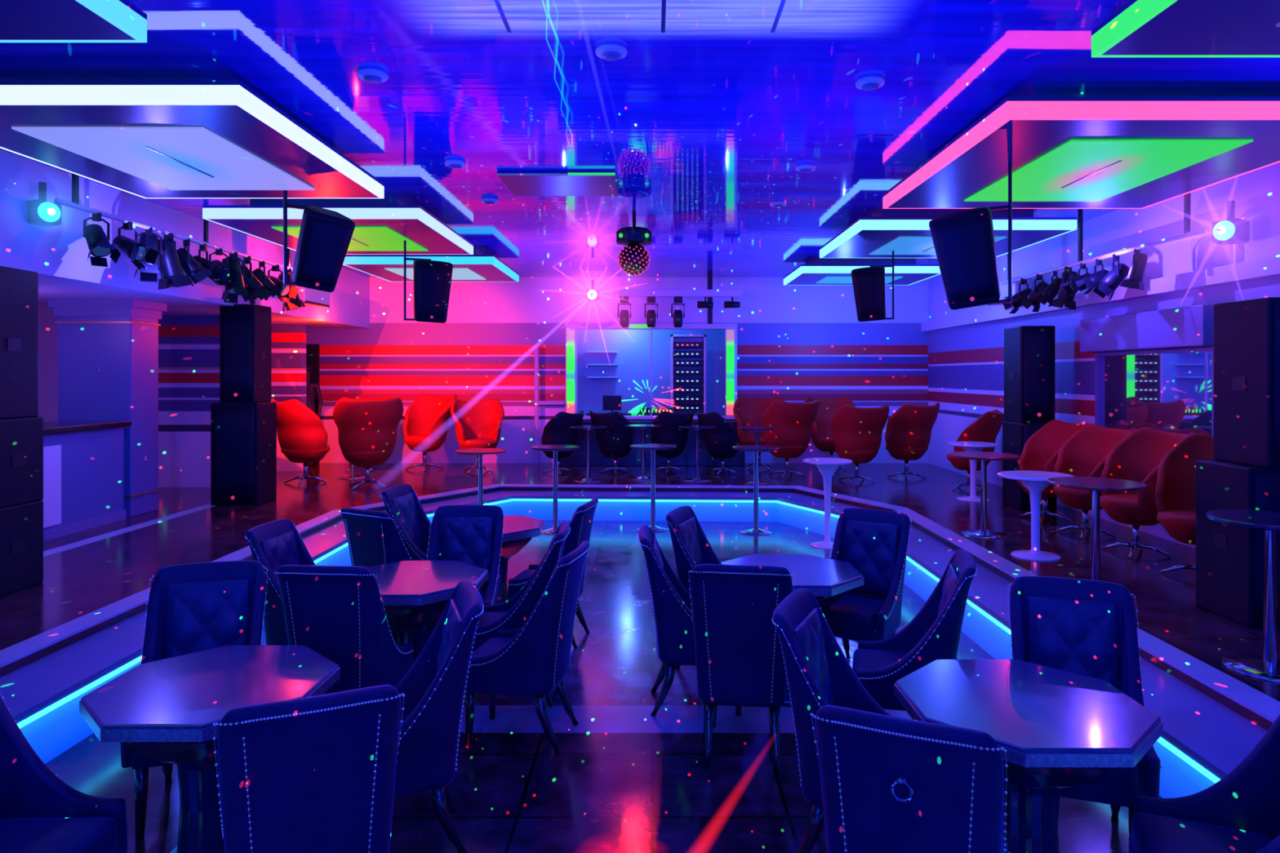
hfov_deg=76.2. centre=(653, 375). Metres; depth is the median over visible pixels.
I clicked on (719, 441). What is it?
lounge chair
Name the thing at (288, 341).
wall
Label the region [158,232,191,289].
stage light
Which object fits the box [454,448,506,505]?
cocktail table
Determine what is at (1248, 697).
trim
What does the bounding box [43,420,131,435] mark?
countertop
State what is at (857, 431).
lounge chair
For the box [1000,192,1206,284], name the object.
bar
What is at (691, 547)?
dining chair
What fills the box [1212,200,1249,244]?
light
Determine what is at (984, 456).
cocktail table
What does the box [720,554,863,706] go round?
dining table
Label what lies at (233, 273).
stage light
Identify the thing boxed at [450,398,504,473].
lounge chair
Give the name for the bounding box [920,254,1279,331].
trim
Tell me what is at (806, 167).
smoke detector
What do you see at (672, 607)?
dining chair
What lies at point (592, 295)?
light
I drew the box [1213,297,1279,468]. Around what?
loudspeaker
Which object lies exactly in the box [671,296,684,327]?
spotlight
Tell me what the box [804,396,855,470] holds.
lounge chair
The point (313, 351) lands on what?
door
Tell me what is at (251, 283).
stage light
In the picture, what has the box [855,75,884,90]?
smoke detector
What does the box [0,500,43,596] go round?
loudspeaker
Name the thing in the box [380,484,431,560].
dining chair
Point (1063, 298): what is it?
stage light
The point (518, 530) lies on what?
dining table
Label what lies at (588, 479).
cocktail table
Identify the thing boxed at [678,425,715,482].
cocktail table
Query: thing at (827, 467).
cocktail table
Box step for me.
[0,490,1267,779]
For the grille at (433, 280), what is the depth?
8.81 m
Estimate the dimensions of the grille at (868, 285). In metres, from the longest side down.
0.520 x 0.324 x 0.032 m
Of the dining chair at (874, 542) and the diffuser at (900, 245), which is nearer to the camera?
the dining chair at (874, 542)
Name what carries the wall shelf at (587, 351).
attached to the wall at (633, 357)
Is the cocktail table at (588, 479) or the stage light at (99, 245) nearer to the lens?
the stage light at (99, 245)
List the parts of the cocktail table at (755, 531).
stem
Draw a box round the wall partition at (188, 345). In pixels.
[158,315,219,487]
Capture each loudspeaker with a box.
[0,266,38,419]
[0,417,43,508]
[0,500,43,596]
[210,401,276,505]
[219,304,271,403]
[283,190,355,292]
[404,240,453,323]
[851,250,893,321]
[928,163,1012,310]
[1002,421,1057,510]
[1004,325,1055,422]
[1195,460,1279,627]
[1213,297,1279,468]
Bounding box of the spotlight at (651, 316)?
[644,296,657,327]
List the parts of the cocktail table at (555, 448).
stem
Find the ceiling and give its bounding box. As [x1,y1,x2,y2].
[0,0,1279,277]
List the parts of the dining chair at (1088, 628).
seat rail, seat, leg, leg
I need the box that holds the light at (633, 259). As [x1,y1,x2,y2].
[616,211,651,275]
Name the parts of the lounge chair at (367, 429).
seat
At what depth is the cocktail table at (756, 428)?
11.75 m
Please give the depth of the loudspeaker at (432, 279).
8.82 m
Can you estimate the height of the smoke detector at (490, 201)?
0.050 m
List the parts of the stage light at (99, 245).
barn door, barn door, barn door, barn door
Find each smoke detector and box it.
[356,67,388,83]
[444,159,466,168]
[480,197,498,204]
[595,43,627,60]
[769,200,786,208]
[795,163,816,173]
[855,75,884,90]
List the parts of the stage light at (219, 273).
barn door, barn door, barn door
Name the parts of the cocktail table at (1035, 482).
flared stem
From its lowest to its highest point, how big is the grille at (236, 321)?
1.120 m
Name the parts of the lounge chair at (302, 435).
seat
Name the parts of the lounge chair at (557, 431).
seat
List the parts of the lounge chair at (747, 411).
seat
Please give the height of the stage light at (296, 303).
0.546 m
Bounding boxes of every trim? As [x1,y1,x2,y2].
[0,484,1279,723]
[43,503,215,556]
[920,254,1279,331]
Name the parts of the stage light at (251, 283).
barn door, barn door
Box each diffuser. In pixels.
[11,126,315,190]
[271,226,428,251]
[384,268,485,279]
[815,276,902,283]
[869,236,1006,254]
[964,139,1253,201]
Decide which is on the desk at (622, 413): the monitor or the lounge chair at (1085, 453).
the monitor
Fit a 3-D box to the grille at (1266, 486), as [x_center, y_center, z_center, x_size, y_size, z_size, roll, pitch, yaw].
[3.980,1.060,4.987,0.600,0.920,0.022,0,0,0]
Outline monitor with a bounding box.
[602,395,621,413]
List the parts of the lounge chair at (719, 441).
seat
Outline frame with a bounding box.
[534,346,564,464]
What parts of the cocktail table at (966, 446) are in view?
flared stem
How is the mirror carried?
in the wall at (966, 363)
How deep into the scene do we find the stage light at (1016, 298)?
9.80 m
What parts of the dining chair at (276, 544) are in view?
nailhead trim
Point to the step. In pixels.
(1212, 735)
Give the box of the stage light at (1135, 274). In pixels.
[1120,248,1148,289]
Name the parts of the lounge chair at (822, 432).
seat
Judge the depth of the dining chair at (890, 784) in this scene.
2.20 m
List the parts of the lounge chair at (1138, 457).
seat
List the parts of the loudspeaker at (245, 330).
handle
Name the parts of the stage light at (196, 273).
barn door, barn door, barn door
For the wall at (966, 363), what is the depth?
9.16 m
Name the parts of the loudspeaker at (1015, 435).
handle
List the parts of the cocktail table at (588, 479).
stem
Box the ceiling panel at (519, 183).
[496,170,618,195]
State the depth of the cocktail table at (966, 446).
10.16 m
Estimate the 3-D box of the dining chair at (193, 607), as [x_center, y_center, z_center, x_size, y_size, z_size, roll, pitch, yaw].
[-2.089,1.439,3.762,0.521,1.036,0.602,0,0,-18]
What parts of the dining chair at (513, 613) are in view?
seat, nailhead trim, leg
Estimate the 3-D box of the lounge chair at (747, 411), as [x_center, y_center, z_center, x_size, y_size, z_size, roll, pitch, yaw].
[1.764,0.957,13.578,0.869,1.183,0.793,0,0,10]
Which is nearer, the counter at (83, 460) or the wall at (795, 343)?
the counter at (83, 460)
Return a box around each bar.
[53,173,293,271]
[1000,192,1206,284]
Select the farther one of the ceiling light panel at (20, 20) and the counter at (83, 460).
the counter at (83, 460)
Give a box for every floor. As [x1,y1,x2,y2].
[0,462,1279,702]
[44,520,1162,852]
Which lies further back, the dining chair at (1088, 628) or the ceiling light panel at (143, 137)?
the ceiling light panel at (143, 137)
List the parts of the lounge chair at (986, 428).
seat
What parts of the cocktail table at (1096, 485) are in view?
stem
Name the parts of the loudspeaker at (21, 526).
handle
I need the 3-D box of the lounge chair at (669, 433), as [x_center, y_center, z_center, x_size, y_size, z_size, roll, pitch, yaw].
[0.288,1.054,13.046,0.727,0.989,0.663,0,0,-35]
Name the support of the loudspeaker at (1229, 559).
on the floor at (82, 580)
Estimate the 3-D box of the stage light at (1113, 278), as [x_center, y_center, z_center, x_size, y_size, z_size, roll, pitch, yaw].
[4.405,-0.945,7.864,0.332,0.442,0.208,0,0,17]
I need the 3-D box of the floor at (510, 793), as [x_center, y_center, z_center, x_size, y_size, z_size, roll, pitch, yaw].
[-0.300,2.000,4.150,5.800,0.100,14.300,0,0,0]
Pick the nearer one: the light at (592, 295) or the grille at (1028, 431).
the grille at (1028, 431)
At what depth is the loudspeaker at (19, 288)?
5.89 m
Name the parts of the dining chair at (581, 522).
seat, backrest, nailhead trim, leg, leg, nailhead trim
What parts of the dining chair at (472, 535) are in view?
seat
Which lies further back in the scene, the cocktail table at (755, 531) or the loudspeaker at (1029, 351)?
the cocktail table at (755, 531)
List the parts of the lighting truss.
post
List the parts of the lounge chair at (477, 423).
seat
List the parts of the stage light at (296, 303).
barn door, barn door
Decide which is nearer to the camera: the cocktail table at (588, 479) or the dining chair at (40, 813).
the dining chair at (40, 813)
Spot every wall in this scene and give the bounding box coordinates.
[0,149,369,328]
[36,304,57,422]
[271,324,306,471]
[306,277,928,462]
[577,329,724,415]
[928,162,1279,548]
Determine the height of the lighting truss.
0.880 m
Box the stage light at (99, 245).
[83,212,120,266]
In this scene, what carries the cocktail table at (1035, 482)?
on the floor at (82, 580)
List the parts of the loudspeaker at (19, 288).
handle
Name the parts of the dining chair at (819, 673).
nailhead trim, nailhead trim, leg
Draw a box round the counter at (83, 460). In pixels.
[41,420,131,541]
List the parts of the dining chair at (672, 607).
nailhead trim, leg, leg, nailhead trim, backrest, leg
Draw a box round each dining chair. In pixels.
[0,693,128,852]
[120,560,268,839]
[213,684,404,852]
[244,519,315,645]
[274,564,413,694]
[339,507,412,567]
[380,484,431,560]
[394,580,484,852]
[426,505,505,625]
[464,541,590,754]
[471,521,570,707]
[506,497,599,648]
[637,524,741,716]
[665,506,720,669]
[688,564,794,773]
[771,587,893,852]
[809,704,1009,852]
[822,507,911,658]
[852,550,977,711]
[1007,576,1163,835]
[1128,715,1279,852]
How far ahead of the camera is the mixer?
14.72 m
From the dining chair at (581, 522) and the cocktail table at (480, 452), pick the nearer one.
the dining chair at (581, 522)
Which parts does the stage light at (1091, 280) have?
barn door, barn door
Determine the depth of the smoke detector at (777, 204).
8.11 m
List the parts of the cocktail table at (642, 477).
stem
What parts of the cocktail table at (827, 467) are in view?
flared stem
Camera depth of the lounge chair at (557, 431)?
12.62 m
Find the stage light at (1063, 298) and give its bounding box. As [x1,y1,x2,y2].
[1051,266,1078,309]
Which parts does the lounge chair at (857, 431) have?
seat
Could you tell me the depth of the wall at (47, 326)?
9.71 m
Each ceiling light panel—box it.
[0,0,146,42]
[0,77,384,198]
[202,199,473,254]
[342,248,519,281]
[783,258,941,284]
[819,210,1076,257]
[882,93,1279,208]
[1091,0,1279,57]
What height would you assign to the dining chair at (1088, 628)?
1.036 m
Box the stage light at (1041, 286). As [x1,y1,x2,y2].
[1020,274,1048,311]
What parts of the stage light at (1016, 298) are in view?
barn door, barn door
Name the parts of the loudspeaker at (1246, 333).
handle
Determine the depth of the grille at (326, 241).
6.54 m
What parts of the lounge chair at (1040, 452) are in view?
seat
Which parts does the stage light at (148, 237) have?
barn door, barn door, barn door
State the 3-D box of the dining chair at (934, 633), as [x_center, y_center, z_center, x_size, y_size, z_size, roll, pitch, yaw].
[1.339,1.439,4.209,0.602,1.036,0.521,0,0,15]
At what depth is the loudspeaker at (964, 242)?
5.68 m
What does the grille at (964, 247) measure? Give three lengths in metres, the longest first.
0.560 x 0.349 x 0.032 m
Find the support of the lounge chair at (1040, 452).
on the floor at (82, 580)
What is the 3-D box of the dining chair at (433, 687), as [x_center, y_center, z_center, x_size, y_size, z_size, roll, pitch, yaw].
[-1.025,1.439,3.412,0.602,1.036,0.521,0,0,-20]
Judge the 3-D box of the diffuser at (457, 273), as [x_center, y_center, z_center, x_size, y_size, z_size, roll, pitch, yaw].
[-3.135,-1.474,11.905,1.140,0.012,1.270,0,0,0]
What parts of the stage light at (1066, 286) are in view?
barn door, barn door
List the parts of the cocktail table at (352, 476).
stem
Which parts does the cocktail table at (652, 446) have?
stem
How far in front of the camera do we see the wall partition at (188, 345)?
11.30 m
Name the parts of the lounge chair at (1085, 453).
seat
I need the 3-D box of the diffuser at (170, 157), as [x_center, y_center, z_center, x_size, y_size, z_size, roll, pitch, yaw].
[-3.250,-1.474,5.665,1.140,0.012,1.610,0,0,0]
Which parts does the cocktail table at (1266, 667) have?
stem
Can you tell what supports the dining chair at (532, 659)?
on the floor at (510, 793)
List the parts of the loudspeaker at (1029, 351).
handle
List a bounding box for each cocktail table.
[334,422,364,479]
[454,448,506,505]
[531,444,579,534]
[568,425,607,482]
[624,424,662,480]
[629,443,676,532]
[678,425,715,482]
[731,444,780,535]
[737,426,776,484]
[803,457,853,549]
[947,441,999,502]
[948,451,1019,538]
[997,470,1074,561]
[1046,476,1147,581]
[1205,509,1279,683]
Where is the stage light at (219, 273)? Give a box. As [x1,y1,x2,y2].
[193,243,231,285]
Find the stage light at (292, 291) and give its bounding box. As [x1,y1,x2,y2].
[267,264,298,302]
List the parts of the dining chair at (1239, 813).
seat rail, seat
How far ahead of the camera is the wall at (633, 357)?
16.20 m
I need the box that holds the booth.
[560,323,744,466]
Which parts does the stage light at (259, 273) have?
barn door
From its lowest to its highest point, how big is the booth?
2.460 m
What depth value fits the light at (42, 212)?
6.52 m
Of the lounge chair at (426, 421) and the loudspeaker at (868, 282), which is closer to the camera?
the loudspeaker at (868, 282)
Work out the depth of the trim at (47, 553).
8.07 m
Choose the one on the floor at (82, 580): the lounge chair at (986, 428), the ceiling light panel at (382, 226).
the lounge chair at (986, 428)
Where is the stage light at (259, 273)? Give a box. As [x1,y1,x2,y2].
[252,260,282,300]
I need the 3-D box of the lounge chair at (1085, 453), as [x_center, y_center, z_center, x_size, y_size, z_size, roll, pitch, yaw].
[4.270,1.022,7.942,0.706,1.054,0.775,0,0,-10]
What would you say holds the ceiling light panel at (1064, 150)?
hanging from the ceiling
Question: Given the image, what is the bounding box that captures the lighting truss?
[613,270,741,324]
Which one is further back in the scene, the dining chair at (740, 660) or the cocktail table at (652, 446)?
the cocktail table at (652, 446)
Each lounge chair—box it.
[271,398,329,485]
[333,397,403,489]
[344,396,388,471]
[403,393,457,471]
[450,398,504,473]
[541,410,583,475]
[589,410,632,474]
[650,410,693,473]
[697,410,737,475]
[733,396,783,470]
[763,399,819,478]
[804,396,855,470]
[831,404,888,483]
[884,402,939,479]
[946,409,1004,490]
[1016,419,1088,522]
[1053,423,1137,538]
[1099,426,1196,558]
[1155,433,1215,573]
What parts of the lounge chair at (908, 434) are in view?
seat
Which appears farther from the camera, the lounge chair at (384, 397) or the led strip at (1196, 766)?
the lounge chair at (384, 397)
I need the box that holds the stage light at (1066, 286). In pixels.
[1061,262,1091,296]
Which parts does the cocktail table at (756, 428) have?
stem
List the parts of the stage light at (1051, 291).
barn door, barn door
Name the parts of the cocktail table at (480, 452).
stem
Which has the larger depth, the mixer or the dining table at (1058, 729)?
the mixer
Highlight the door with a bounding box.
[306,344,319,463]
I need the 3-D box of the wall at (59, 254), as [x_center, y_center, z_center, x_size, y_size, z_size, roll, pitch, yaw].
[-6.100,-1.280,5.700,2.200,0.900,17.400,0,0,0]
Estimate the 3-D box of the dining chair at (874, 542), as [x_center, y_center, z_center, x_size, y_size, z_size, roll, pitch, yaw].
[1.369,1.439,5.362,0.521,1.036,0.602,0,0,35]
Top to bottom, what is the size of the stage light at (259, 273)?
0.459 m
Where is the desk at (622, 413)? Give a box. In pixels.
[586,412,659,415]
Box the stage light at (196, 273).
[176,238,212,286]
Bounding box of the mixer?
[639,407,672,413]
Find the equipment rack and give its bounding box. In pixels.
[670,334,706,415]
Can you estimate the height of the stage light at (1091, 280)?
0.350 m
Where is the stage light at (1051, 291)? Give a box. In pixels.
[1035,270,1062,306]
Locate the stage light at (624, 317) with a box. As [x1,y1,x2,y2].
[617,296,631,327]
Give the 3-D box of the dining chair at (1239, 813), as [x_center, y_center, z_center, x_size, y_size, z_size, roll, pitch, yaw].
[1.848,1.439,2.526,0.602,1.036,0.521,0,0,22]
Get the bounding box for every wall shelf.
[586,351,617,352]
[586,363,617,364]
[586,376,617,377]
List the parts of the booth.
booth frame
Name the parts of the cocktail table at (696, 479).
stem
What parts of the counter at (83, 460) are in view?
panel, skirting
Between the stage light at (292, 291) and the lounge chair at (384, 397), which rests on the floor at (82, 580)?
the lounge chair at (384, 397)
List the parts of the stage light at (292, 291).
barn door, barn door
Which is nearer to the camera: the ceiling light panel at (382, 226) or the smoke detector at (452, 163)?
the smoke detector at (452, 163)
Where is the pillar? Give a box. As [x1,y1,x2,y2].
[48,298,166,517]
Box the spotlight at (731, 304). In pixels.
[724,296,740,308]
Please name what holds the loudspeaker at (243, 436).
on the floor at (82, 580)
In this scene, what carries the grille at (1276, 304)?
attached to the loudspeaker at (1246, 333)
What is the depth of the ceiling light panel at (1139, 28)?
3.53 m
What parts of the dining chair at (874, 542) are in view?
leg, seat rail, seat, nailhead trim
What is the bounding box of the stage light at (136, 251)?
[111,221,159,268]
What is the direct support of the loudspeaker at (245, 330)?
on the loudspeaker at (243, 436)
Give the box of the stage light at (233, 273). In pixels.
[208,248,237,285]
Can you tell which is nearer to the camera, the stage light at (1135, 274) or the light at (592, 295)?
the stage light at (1135, 274)
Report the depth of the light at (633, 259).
8.53 m
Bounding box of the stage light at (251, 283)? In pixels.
[240,256,272,304]
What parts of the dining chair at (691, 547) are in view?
nailhead trim, backrest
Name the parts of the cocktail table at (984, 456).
stem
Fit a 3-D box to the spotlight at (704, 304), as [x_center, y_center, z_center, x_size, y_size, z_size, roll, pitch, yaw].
[0.855,-1.195,13.390,0.251,0.190,0.119,0,0,-5]
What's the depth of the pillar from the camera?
8.91 m
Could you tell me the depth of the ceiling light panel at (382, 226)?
8.00 m
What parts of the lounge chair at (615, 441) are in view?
seat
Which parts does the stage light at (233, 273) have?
barn door, barn door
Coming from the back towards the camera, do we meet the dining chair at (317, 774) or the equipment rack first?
the equipment rack
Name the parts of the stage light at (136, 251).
barn door, barn door, barn door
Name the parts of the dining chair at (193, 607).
leg, seat rail, leg, nailhead trim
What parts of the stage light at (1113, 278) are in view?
barn door, barn door, barn door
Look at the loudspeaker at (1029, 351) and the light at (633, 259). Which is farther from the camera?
the loudspeaker at (1029, 351)
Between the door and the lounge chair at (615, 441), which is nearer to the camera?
the lounge chair at (615, 441)
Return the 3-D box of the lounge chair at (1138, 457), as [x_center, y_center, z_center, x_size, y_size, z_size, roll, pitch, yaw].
[4.272,1.011,7.106,0.721,1.075,0.790,0,0,-5]
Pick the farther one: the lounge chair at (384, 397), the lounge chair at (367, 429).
the lounge chair at (384, 397)
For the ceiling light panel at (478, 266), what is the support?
hanging from the ceiling
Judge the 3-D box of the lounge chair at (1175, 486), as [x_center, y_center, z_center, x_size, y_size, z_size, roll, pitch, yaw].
[4.270,1.011,6.279,0.721,1.075,0.790,0,0,-15]
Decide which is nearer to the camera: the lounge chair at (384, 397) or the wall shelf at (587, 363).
the lounge chair at (384, 397)
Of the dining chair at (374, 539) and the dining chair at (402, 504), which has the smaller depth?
the dining chair at (374, 539)
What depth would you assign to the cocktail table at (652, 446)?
10.32 m
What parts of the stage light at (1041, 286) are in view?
barn door, barn door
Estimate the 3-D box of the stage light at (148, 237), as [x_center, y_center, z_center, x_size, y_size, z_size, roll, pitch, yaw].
[-4.584,-1.105,7.426,0.228,0.487,0.280,0,0,-34]
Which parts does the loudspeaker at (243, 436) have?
handle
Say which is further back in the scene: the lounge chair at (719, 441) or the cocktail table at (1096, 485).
the lounge chair at (719, 441)
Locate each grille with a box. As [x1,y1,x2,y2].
[212,405,254,503]
[221,306,252,400]
[299,216,352,287]
[417,264,450,318]
[853,270,883,317]
[932,214,995,302]
[1023,328,1053,420]
[1023,426,1055,508]
[1253,473,1279,624]
[1273,302,1279,463]
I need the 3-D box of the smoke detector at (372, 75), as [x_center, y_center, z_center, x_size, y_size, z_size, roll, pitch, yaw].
[-1.600,-1.705,4.660,0.168,0.050,0.168,0,0,0]
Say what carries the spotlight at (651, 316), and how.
hanging from the lighting truss
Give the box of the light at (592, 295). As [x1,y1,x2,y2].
[586,280,599,301]
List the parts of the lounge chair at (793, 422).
seat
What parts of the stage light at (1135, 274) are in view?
barn door, barn door, barn door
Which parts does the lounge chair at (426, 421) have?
seat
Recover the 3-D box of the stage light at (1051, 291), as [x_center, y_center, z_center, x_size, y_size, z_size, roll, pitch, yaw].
[4.408,-0.963,9.057,0.302,0.402,0.189,0,0,9]
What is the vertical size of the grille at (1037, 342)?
1.060 m
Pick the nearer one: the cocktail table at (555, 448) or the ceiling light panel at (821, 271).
the cocktail table at (555, 448)
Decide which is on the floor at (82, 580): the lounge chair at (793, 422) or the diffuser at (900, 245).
the lounge chair at (793, 422)
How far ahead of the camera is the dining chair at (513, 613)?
4.74 m
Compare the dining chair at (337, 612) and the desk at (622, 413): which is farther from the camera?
the desk at (622, 413)
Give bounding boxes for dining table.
[79,645,340,852]
[366,560,488,663]
[497,515,546,604]
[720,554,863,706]
[893,659,1162,852]
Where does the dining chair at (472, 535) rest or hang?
on the floor at (510, 793)
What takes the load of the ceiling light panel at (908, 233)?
hanging from the ceiling
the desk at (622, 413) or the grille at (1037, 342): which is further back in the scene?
the desk at (622, 413)
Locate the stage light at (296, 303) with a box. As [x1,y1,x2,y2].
[277,267,305,311]
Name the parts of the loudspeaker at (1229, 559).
handle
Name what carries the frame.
on the floor at (82, 580)
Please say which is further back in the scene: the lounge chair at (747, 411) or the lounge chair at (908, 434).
the lounge chair at (747, 411)
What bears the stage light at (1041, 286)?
hanging from the bar at (1188, 233)
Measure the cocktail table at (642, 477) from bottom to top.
0.800 m
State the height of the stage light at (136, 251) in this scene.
0.409 m
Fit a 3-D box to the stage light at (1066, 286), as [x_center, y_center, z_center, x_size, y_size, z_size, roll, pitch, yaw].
[4.404,-0.992,8.449,0.305,0.341,0.178,0,0,-1]
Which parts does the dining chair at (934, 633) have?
seat, nailhead trim, nailhead trim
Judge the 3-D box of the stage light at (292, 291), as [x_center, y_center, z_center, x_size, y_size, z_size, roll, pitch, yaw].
[-4.542,-1.119,9.925,0.414,0.463,0.242,0,0,23]
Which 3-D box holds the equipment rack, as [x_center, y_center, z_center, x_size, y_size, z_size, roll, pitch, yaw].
[0.650,0.400,15.200,0.640,2.300,0.500,0,0,0]
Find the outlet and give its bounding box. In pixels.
[303,300,329,307]
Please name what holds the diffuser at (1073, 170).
attached to the ceiling light panel at (1064, 150)
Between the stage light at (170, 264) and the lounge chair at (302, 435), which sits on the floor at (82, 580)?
the lounge chair at (302, 435)
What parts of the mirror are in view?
frame, pane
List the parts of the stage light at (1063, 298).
barn door, barn door, barn door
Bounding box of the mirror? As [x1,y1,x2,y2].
[1080,304,1213,436]
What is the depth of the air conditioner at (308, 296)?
11.50 m
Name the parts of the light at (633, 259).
rod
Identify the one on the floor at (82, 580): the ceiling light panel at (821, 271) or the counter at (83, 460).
the counter at (83, 460)
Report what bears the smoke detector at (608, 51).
attached to the ceiling
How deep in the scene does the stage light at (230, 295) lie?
8.91 m
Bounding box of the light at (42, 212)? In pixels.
[26,182,61,226]
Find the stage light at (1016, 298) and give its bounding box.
[1002,278,1032,313]
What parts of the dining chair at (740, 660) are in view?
nailhead trim, leg, leg, nailhead trim, backrest, nailhead trim, leg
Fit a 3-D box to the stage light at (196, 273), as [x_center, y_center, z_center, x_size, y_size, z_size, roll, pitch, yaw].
[-4.561,-1.116,8.081,0.348,0.463,0.217,0,0,-38]
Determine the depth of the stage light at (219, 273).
8.31 m
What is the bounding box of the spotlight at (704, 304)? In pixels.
[697,296,713,308]
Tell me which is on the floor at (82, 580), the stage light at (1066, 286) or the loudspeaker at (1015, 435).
the loudspeaker at (1015, 435)
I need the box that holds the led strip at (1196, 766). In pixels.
[17,498,1220,783]
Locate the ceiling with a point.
(699, 140)
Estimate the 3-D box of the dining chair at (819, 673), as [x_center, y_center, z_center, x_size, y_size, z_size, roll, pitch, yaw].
[0.808,1.439,3.263,0.602,1.036,0.521,0,0,25]
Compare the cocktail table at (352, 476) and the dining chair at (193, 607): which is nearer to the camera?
the dining chair at (193, 607)
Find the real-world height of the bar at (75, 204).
0.402 m
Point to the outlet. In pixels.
(322, 304)
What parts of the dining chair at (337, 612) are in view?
nailhead trim, nailhead trim, nailhead trim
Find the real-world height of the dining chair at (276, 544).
1.036 m
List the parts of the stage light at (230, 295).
barn door, barn door, barn door, barn door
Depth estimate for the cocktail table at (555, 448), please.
10.17 m
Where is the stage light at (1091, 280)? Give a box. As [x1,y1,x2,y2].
[1075,258,1109,294]
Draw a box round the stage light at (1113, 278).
[1090,253,1129,300]
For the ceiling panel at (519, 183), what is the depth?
7.15 m
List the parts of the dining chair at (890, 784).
nailhead trim, nailhead trim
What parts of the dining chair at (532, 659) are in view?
leg, seat, leg, nailhead trim, leg, nailhead trim, leg, nailhead trim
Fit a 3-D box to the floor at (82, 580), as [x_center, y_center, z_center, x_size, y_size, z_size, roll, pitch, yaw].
[-1.150,1.600,6.700,12.300,0.100,19.400,0,0,0]
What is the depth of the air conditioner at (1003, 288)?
10.22 m
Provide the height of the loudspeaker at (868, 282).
0.848 m
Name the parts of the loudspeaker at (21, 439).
handle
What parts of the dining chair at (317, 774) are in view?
nailhead trim, nailhead trim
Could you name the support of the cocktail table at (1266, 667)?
on the floor at (82, 580)
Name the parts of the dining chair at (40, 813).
seat, seat rail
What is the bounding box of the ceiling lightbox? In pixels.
[370,0,935,43]
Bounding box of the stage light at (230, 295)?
[221,251,251,303]
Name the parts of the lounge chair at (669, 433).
seat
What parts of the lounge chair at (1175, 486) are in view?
seat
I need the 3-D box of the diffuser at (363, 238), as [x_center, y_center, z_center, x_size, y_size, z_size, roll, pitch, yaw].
[-3.225,-1.474,8.880,1.140,0.012,1.520,0,0,0]
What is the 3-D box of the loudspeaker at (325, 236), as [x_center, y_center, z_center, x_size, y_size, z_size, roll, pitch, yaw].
[-2.752,-1.083,6.675,0.497,0.794,0.550,0,0,-38]
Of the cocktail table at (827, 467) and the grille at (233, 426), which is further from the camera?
the grille at (233, 426)
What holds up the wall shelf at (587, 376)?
attached to the wall at (633, 357)
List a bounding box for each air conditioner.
[295,284,329,307]
[987,276,1032,305]
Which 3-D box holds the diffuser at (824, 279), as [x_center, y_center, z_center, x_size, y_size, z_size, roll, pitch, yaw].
[3.170,-1.474,12.630,1.140,0.012,0.820,0,0,0]
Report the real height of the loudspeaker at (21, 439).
0.620 m
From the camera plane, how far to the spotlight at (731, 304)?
13.35 m
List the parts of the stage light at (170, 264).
barn door, barn door, barn door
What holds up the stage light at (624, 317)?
hanging from the lighting truss
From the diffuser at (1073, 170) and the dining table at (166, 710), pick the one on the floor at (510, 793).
the dining table at (166, 710)
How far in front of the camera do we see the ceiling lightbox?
3.97 m
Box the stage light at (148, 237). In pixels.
[133,227,164,281]
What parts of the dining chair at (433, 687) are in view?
seat, nailhead trim, leg, leg, nailhead trim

